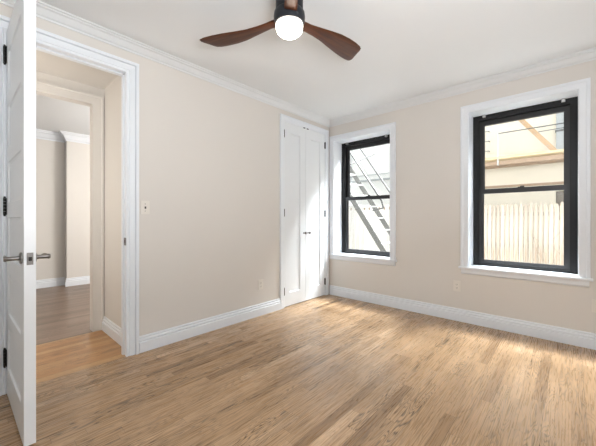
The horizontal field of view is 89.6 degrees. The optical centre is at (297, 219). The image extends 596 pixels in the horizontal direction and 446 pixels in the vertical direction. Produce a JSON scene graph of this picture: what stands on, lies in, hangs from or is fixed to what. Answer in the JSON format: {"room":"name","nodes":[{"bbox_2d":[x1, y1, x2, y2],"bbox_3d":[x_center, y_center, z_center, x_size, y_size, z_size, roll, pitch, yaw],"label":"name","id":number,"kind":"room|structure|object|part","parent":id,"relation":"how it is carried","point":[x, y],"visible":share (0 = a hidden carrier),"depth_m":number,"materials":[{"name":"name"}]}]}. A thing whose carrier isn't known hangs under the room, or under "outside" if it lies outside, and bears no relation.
{"room":"empty bedroom","nodes":[
{"label":"empty bedroom","id":0,"kind":"room"},
{"bbox_2d":[36,139,64,279],"bbox_3d":[-4.965,-0.195,4.120,0.150,2.870,2.790,0,0,42],"label":"wall","id":1,"kind":"structure","parent":0,"point":[50,155],"depth_m":4.96,"materials":[{"name":"beige paint"}]},
{"bbox_2d":[36,277,64,288],"bbox_3d":[-4.867,1.052,4.098,0.024,0.135,2.690,0,0,42],"label":"baseboard","id":2,"kind":"structure","parent":1,"relation":"attached to","point":[52,282],"depth_m":4.94,"materials":[{"name":"white wood"}]},
{"bbox_2d":[36,129,89,144],"bbox_3d":[-3.928,-1.363,4.940,0.277,0.133,5.200,0,0,42],"label":"crown molding","id":3,"kind":"structure","parent":1,"relation":"attached to","point":[66,136],"depth_m":4.97,"materials":[{"name":"white wood"}]},
{"bbox_2d":[36,94,89,134],"bbox_3d":[-3.099,-1.505,4.184,2.980,0.150,5.500,0,0,42],"label":"ceiling","id":4,"kind":"structure","parent":0,"point":[55,115],"depth_m":4.18,"materials":[{"name":"white paint"}]},
{"bbox_2d":[36,71,103,330],"bbox_3d":[-1.726,-0.195,3.404,0.100,2.870,4.700,0,0,42],"label":"wall partition","id":5,"kind":"structure","parent":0,"point":[41,76],"depth_m":2.96,"materials":[{"name":"beige paint"}]},
{"bbox_2d":[36,80,103,331],"bbox_3d":[-2.297,-0.059,2.690,0.020,2.357,0.966,0,0,42],"label":"door frame","id":6,"kind":"structure","parent":5,"relation":"attached to","point":[97,102],"depth_m":3.00,"materials":[{"name":"beige paint"}]},
{"bbox_2d":[36,50,117,88],"bbox_3d":[-2.359,-1.420,2.174,0.825,0.200,2.030,0,0,42],"label":"ceiling","id":7,"kind":"structure","parent":0,"point":[46,63],"depth_m":2.68,"materials":[{"name":"beige paint"}]},
{"bbox_2d":[65,141,89,281],"bbox_3d":[-3.082,-0.195,6.057,0.320,2.870,2.610,0,0,42],"label":"wall pier","id":8,"kind":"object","parent":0,"point":[77,155],"visible":0.07,"depth_m":5.09,"materials":[{"name":"beige paint"}]},
{"bbox_2d":[65,276,89,286],"bbox_3d":[-2.997,1.052,5.895,0.024,0.135,2.534,0,0,42],"label":"baseboard","id":9,"kind":"object","parent":8,"relation":"attached to","point":[82,280],"visible":0.34,"depth_m":5.08,"materials":[{"name":"white wood"}]},
{"bbox_2d":[104,76,120,326],"bbox_3d":[-1.710,-0.140,2.885,0.825,2.760,0.105,0,0,42],"label":"wall","id":10,"kind":"structure","parent":0,"point":[112,92],"depth_m":2.88,"materials":[{"name":"beige paint"}]},
{"bbox_2d":[102,316,120,345],"bbox_3d":[-1.710,1.052,2.798,0.701,0.135,0.024,0,0,42],"label":"baseboard","id":11,"kind":"structure","parent":10,"relation":"attached to","point":[110,328],"depth_m":2.82,"materials":[{"name":"white wood"}]},
{"bbox_2d":[0,3,328,335],"bbox_3d":[-1.145,-0.102,2.809,0.110,2.685,5.345,0,0,42],"label":"wall","id":12,"kind":"structure","parent":0,"point":[209,153],"depth_m":2.94,"materials":[{"name":"beige paint"}]},
{"bbox_2d":[3,0,50,445],"bbox_3d":[-1.582,-0.042,1.704,0.727,2.304,0.179,0,0,41],"label":"door","id":13,"kind":"structure","parent":12,"relation":"in","point":[19,54],"depth_m":1.51,"materials":[{"name":"white wood"}]},
{"bbox_3d":[-1.444,0.195,1.505,0.132,0.027,0.059,0,0,41],"label":"lever handle","id":14,"kind":"part","parent":13,"relation":"part of","materials":[{"name":"grey metal"}]},
{"bbox_3d":[-1.316,0.195,1.473,0.003,0.060,0.025,0,0,41],"label":"latch plate","id":15,"kind":"part","parent":13,"relation":"part of","materials":[{"name":"silver metal"}]},
{"bbox_3d":[-1.366,0.195,1.596,0.132,0.027,0.059,0,0,41],"label":"lever handle","id":16,"kind":"part","parent":13,"relation":"part of","materials":[{"name":"grey metal"}]},
{"bbox_2d":[0,15,138,395],"bbox_3d":[-1.670,-0.084,2.214,0.146,2.408,0.885,0,0,42],"label":"door frame","id":17,"kind":"structure","parent":12,"relation":"attached to","point":[45,38],"depth_m":2.44,"materials":[{"name":"white wood"}]},
{"bbox_2d":[141,201,149,213],"bbox_3d":[-1.297,-0.098,2.549,0.016,0.116,0.072,0,0,42],"label":"light switch","id":18,"kind":"object","parent":12,"relation":"attached to","point":[145,205],"visible":1,"depth_m":2.55,"materials":[{"name":"beige plastic"}]},
{"bbox_2d":[0,0,329,126],"bbox_3d":[-1.149,-1.409,2.663,0.082,0.072,4.885,0,0,42],"label":"crown molding","id":19,"kind":"structure","parent":12,"relation":"attached to","point":[44,11],"depth_m":2.56,"materials":[{"name":"paint"}]},
{"bbox_2d":[139,298,280,352],"bbox_3d":[-0.775,1.052,3.116,0.024,0.135,1.642,0,0,42],"label":"baseboard","id":20,"kind":"structure","parent":12,"relation":"attached to","point":[150,341],"depth_m":2.93,"materials":[{"name":"white wood"}]},
{"bbox_2d":[258,279,262,289],"bbox_3d":[-0.434,0.764,3.500,0.008,0.116,0.072,0,0,42],"label":"power outlet","id":21,"kind":"object","parent":12,"relation":"attached to","point":[260,282],"visible":1,"depth_m":3.49,"materials":[{"name":"beige plastic"}]},
{"bbox_2d":[284,121,306,306],"bbox_3d":[-0.037,-0.062,3.928,0.084,2.349,0.431,0,0,42],"label":"door","id":22,"kind":"structure","parent":12,"relation":"in","point":[295,232],"depth_m":3.95,"materials":[{"name":"white wood"}]},
{"bbox_2d":[280,113,328,308],"bbox_3d":[0.115,-0.096,4.092,0.022,2.432,0.994,0,0,42],"label":"door frame","id":23,"kind":"structure","parent":12,"relation":"attached to","point":[283,117],"depth_m":3.89,"materials":[{"name":"white wood"}]},
{"bbox_2d":[306,129,325,299],"bbox_3d":[0.260,-0.062,4.253,0.084,2.349,0.441,0,0,42],"label":"door","id":24,"kind":"structure","parent":12,"relation":"in","point":[315,141],"depth_m":4.27,"materials":[{"name":"white wood"}]},
{"bbox_2d":[0,284,595,445],"bbox_3d":[-1.252,1.180,2.521,7.950,0.120,5.235,0,0,42],"label":"floor","id":25,"kind":"structure","parent":0,"point":[326,370],"depth_m":2.03,"materials":[{"name":"brown wood"}]},
{"bbox_2d":[39,0,595,119],"bbox_3d":[0.382,-1.545,1.415,4.285,0.200,5.345,0,0,42],"label":"ceiling","id":26,"kind":"structure","parent":0,"point":[410,48],"depth_m":2.43,"materials":[{"name":"white paint"}]},
{"bbox_2d":[200,0,360,60],"bbox_3d":[-0.004,-1.286,1.950,1.169,0.317,1.115,0,0,42],"label":"ceiling fan","id":27,"kind":"object","parent":26,"relation":"hanging from","point":[289,22],"visible":1,"depth_m":1.97,"materials":[{"name":"wood"}]},
{"bbox_3d":[-0.378,-1.238,2.006,0.602,0.029,0.183,0,0,26],"label":"blade","id":28,"kind":"part","parent":27,"relation":"part of","materials":[{"name":"brown wood"}]},
{"bbox_2d":[276,16,302,39],"bbox_3d":[-0.053,-1.161,1.848,0.164,0.066,0.164,0,0,42],"label":"diffuser","id":29,"kind":"object","parent":27,"relation":"attached to","point":[287,27],"depth_m":1.80,"materials":[{"name":"white glass"}]},
{"bbox_3d":[-0.008,-1.238,1.490,0.183,0.029,0.602,0,0,-7],"label":"blade","id":30,"kind":"part","parent":27,"relation":"part of","materials":[{"name":"brown wood"}]},
{"bbox_3d":[0.223,-1.238,2.080,0.602,0.029,0.183,0,0,-40],"label":"blade","id":31,"kind":"part","parent":27,"relation":"part of","materials":[{"name":"brown wood"}]},
{"bbox_2d":[329,60,595,332],"bbox_3d":[2.117,-0.102,3.220,4.155,2.685,0.340,0,0,42],"label":"wall","id":32,"kind":"structure","parent":0,"point":[425,269],"depth_m":3.41,"materials":[{"name":"beige paint"}]},
{"bbox_2d":[329,122,396,265],"bbox_3d":[0.945,-0.314,4.234,1.062,1.820,0.337,0,0,42],"label":"window","id":33,"kind":"structure","parent":32,"relation":"in","point":[340,146],"depth_m":4.43,"materials":[{"name":"white wood"}]},
{"bbox_3d":[1.024,-0.316,4.321,0.874,1.660,0.100,0,0,42],"label":"frame","id":34,"kind":"part","parent":33,"relation":"part of","materials":[{"name":"black metal"}]},
{"bbox_3d":[1.012,0.082,4.307,0.778,0.824,0.030,0,0,42],"label":"sash","id":35,"kind":"part","parent":33,"relation":"part of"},
{"bbox_3d":[1.040,-0.689,4.338,0.778,0.814,0.034,0,0,42],"label":"sash","id":36,"kind":"part","parent":33,"relation":"part of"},
{"bbox_2d":[453,280,460,291],"bbox_3d":[1.755,0.740,3.314,0.072,0.116,0.008,0,0,42],"label":"power outlet","id":37,"kind":"object","parent":32,"relation":"attached to","point":[456,284],"visible":1,"depth_m":3.31,"materials":[{"name":"beige plastic"}]},
{"bbox_2d":[329,285,595,349],"bbox_3d":[1.950,1.052,3.126,4.035,0.135,0.024,0,0,42],"label":"baseboard","id":38,"kind":"structure","parent":32,"relation":"attached to","point":[584,339],"depth_m":3.15,"materials":[{"name":"white wood"}]},
{"bbox_2d":[329,47,595,126],"bbox_3d":[1.930,-1.409,3.104,4.035,0.072,0.082,0,0,42],"label":"crown molding","id":39,"kind":"structure","parent":32,"relation":"attached to","point":[590,54],"depth_m":3.13,"materials":[{"name":"paint"}]},
{"bbox_2d":[458,77,592,287],"bbox_3d":[2.249,-0.314,3.042,1.052,1.820,0.337,0,0,42],"label":"window","id":40,"kind":"structure","parent":32,"relation":"in","point":[573,98],"depth_m":2.92,"materials":[{"name":"white wood"}]},
{"bbox_3d":[2.317,0.082,3.116,0.768,0.824,0.030,0,0,42],"label":"sash","id":41,"kind":"part","parent":40,"relation":"part of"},
{"bbox_3d":[2.345,-0.689,3.147,0.768,0.814,0.034,0,0,42],"label":"sash","id":42,"kind":"part","parent":40,"relation":"part of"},
{"bbox_3d":[2.329,-0.316,3.130,0.864,1.660,0.100,0,0,42],"label":"frame","id":43,"kind":"part","parent":40,"relation":"part of","materials":[{"name":"black metal"}]},
{"label":"outside","id":44,"kind":"structure","parent":0,"visible":0},
{"bbox_3d":[3.571,1.640,6.878,14.000,0.200,7.025,0,0,42],"label":"ground","id":45,"kind":"structure","parent":44,"visible":0},
{"bbox_2d":[349,144,389,205],"bbox_3d":[1.966,-2.420,11.015,6.050,7.920,0.480,0,0,42],"label":"building","id":46,"kind":"structure","parent":45,"relation":"on","point":[380,160],"depth_m":10.24,"materials":[{"name":"white"}]},
{"bbox_3d":[1.831,-1.410,10.867,6.050,0.220,0.080,0,0,42],"label":"cornice","id":47,"kind":"part","parent":46,"relation":"part of","materials":[{"name":"white"}]},
{"bbox_2d":[349,204,389,251],"bbox_3d":[1.392,0.584,8.233,4.286,1.911,0.063,0,0,42],"label":"fence","id":48,"kind":"object","parent":45,"relation":"on","point":[360,238],"visible":0.16,"depth_m":7.82,"materials":[{"name":"white wood"}]},
{"bbox_2d":[350,149,389,251],"bbox_3d":[1.191,-0.697,5.514,2.596,4.524,0.686,0,0,42],"label":"staircase","id":49,"kind":"structure","parent":45,"relation":"on","point":[353,174],"depth_m":5.42,"materials":[{"name":"grey metal"}]},
{"bbox_3d":[0.715,-1.546,5.508,1.858,2.827,0.036,0,0,42],"label":"handrail","id":50,"kind":"part","parent":49,"relation":"part of","materials":[{"name":"metal"}]},
{"bbox_3d":[1.153,-1.496,5.988,1.858,2.827,0.036,0,0,42],"label":"handrail","id":51,"kind":"part","parent":49,"relation":"part of","materials":[{"name":"metal"}]},
{"bbox_2d":[484,112,563,264],"bbox_3d":[6.147,-2.420,5.955,6.950,7.920,0.515,0,0,42],"label":"apartment building","id":52,"kind":"structure","parent":45,"relation":"on","point":[523,141],"depth_m":6.75,"materials":[{"name":"beige concrete"}]},
{"bbox_2d":[485,119,563,169],"bbox_3d":[5.243,-2.198,6.114,5.300,2.075,0.740,0,0,42],"label":"fire escape","id":53,"kind":"object","parent":52,"relation":"attached to","point":[554,155],"visible":0.48,"depth_m":6.22,"materials":[{"name":"yellow metal"}]},
{"bbox_3d":[4.320,-1.505,6.482,0.030,0.690,0.030,0,0,-25],"label":"guard post","id":54,"kind":"part","parent":53,"relation":"part of","materials":[{"name":"white metal"}]},
{"bbox_3d":[5.088,-1.845,5.781,2.080,0.020,0.020,0,0,42],"label":"guard rail","id":55,"kind":"part","parent":53,"relation":"part of","materials":[{"name":"metal"}]},
{"bbox_2d":[484,202,563,264],"bbox_3d":[4.388,0.614,5.487,3.782,1.853,0.080,0,0,42],"label":"picket fence","id":56,"kind":"object","parent":45,"relation":"on","point":[516,213],"visible":0.32,"depth_m":5.61,"materials":[{"name":"beige wood"}]},
{"bbox_3d":[4.388,-0.095,5.511,3.750,0.070,0.044,0,0,42],"label":"rail","id":57,"kind":"part","parent":56,"relation":"part of","materials":[{"name":"beige wood"}]},
{"bbox_3d":[4.388,0.505,5.511,3.750,0.070,0.044,0,0,42],"label":"rail","id":58,"kind":"part","parent":56,"relation":"part of","materials":[{"name":"beige wood"}]},
{"bbox_2d":[521,230,563,262],"bbox_3d":[4.416,0.853,5.179,0.933,1.377,0.326,0,0,42],"label":"bare shrub","id":59,"kind":"object","parent":45,"relation":"on","point":[529,230],"visible":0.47,"depth_m":5.30,"materials":[{"name":"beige plant"}]}
]}

